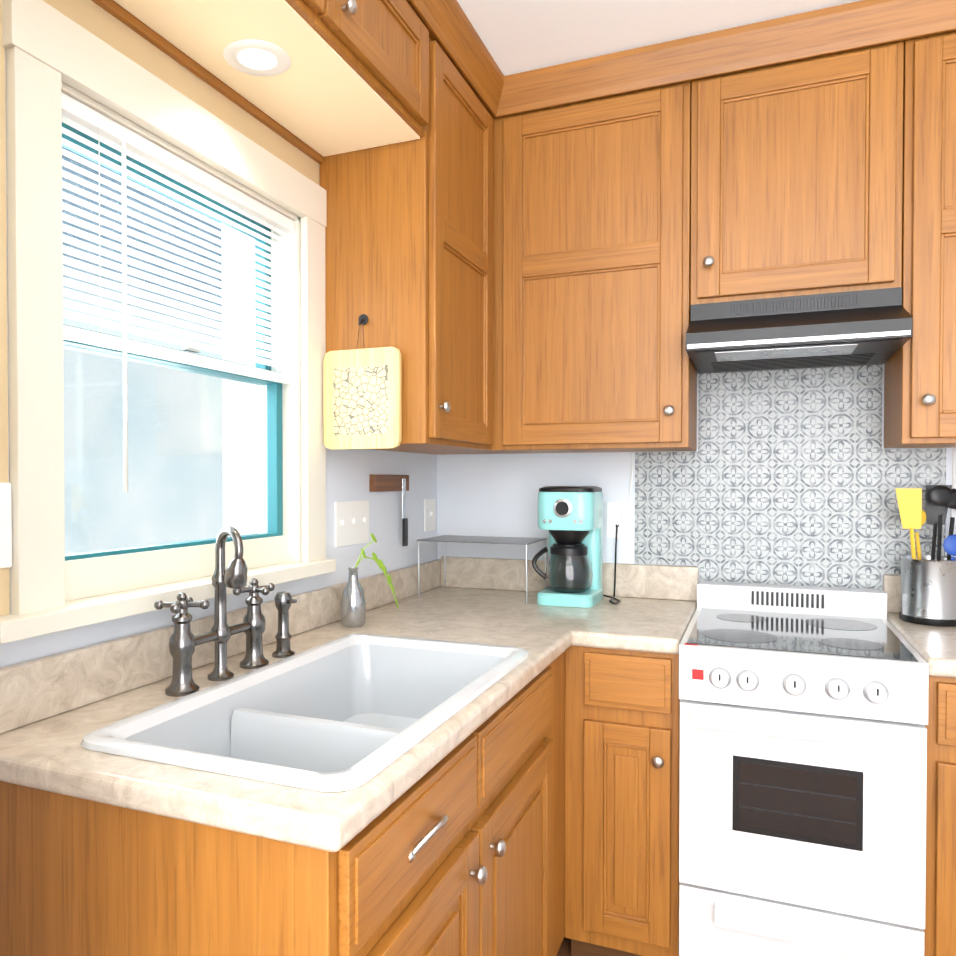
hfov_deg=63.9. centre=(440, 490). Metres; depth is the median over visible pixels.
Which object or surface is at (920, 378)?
upper cabinet
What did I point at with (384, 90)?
upper cabinet
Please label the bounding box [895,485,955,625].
utensil crock
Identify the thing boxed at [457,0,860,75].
ceiling
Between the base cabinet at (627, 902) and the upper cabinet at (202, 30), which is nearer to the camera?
the upper cabinet at (202, 30)
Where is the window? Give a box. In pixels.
[0,0,335,643]
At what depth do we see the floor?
2.12 m
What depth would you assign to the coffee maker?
2.36 m
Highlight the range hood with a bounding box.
[686,287,912,373]
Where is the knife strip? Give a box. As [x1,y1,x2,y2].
[369,475,408,545]
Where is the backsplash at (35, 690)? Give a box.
[0,559,439,733]
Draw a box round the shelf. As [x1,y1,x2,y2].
[417,535,546,603]
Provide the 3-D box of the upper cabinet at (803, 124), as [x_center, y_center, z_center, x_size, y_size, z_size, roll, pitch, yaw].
[0.999,-0.882,2.190,0.517,0.716,0.329,0,1,23]
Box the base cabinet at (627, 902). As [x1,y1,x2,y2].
[556,662,679,955]
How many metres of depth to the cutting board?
1.97 m
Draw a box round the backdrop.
[62,147,222,553]
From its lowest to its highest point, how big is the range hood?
0.158 m
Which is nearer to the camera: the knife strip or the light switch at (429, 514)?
the knife strip
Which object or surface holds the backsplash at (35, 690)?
attached to the wall at (348, 471)
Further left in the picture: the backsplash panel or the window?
the window
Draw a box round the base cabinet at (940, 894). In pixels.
[923,670,955,955]
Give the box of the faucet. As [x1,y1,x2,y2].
[156,526,299,693]
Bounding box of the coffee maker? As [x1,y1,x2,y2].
[532,486,620,607]
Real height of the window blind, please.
0.680 m
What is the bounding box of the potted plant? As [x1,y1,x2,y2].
[340,533,398,627]
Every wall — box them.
[0,49,436,667]
[437,364,955,601]
[612,449,954,518]
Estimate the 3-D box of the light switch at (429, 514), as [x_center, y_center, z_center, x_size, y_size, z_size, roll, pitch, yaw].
[-0.034,0.086,2.729,0.014,0.113,0.094,0,1,23]
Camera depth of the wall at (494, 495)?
2.69 m
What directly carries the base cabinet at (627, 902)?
on the floor
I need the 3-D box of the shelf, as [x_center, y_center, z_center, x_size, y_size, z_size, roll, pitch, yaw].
[0.142,0.255,2.564,0.380,0.189,0.240,0,1,23]
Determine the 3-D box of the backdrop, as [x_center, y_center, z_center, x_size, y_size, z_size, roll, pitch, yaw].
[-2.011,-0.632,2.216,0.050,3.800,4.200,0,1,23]
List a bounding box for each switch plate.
[0,483,11,567]
[335,500,368,546]
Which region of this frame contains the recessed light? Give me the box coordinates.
[223,39,290,76]
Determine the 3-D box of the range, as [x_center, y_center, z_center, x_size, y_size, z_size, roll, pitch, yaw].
[0.922,0.781,2.018,0.512,0.976,0.694,0,1,23]
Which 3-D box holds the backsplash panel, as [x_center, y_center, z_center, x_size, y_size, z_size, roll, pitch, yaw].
[1.044,-0.076,2.360,0.872,0.894,0.003,0,1,23]
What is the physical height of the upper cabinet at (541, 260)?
1.116 m
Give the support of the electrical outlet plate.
attached to the wall at (494, 495)
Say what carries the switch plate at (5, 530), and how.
attached to the wall at (348, 471)
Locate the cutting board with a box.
[323,314,401,448]
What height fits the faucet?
0.299 m
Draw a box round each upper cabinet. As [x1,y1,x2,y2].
[113,0,352,79]
[221,0,440,159]
[320,0,488,454]
[489,36,696,453]
[693,0,912,304]
[884,0,955,448]
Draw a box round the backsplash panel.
[635,365,945,589]
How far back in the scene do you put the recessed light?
1.54 m
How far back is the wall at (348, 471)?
2.21 m
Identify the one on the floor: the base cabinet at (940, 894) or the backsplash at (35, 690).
the base cabinet at (940, 894)
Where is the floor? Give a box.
[556,937,570,955]
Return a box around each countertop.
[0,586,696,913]
[887,610,955,673]
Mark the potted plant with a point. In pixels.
(353, 607)
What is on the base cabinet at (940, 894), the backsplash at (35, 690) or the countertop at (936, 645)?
the countertop at (936, 645)
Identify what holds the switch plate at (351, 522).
attached to the wall at (348, 471)
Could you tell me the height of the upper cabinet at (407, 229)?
1.116 m
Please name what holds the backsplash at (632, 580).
attached to the wall at (494, 495)
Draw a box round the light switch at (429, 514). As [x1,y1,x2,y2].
[424,499,435,531]
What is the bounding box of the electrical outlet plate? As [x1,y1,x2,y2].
[607,502,628,537]
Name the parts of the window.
window sashes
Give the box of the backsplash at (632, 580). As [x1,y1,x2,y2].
[440,556,900,613]
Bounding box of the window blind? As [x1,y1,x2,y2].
[61,92,293,491]
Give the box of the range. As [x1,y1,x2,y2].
[679,581,928,955]

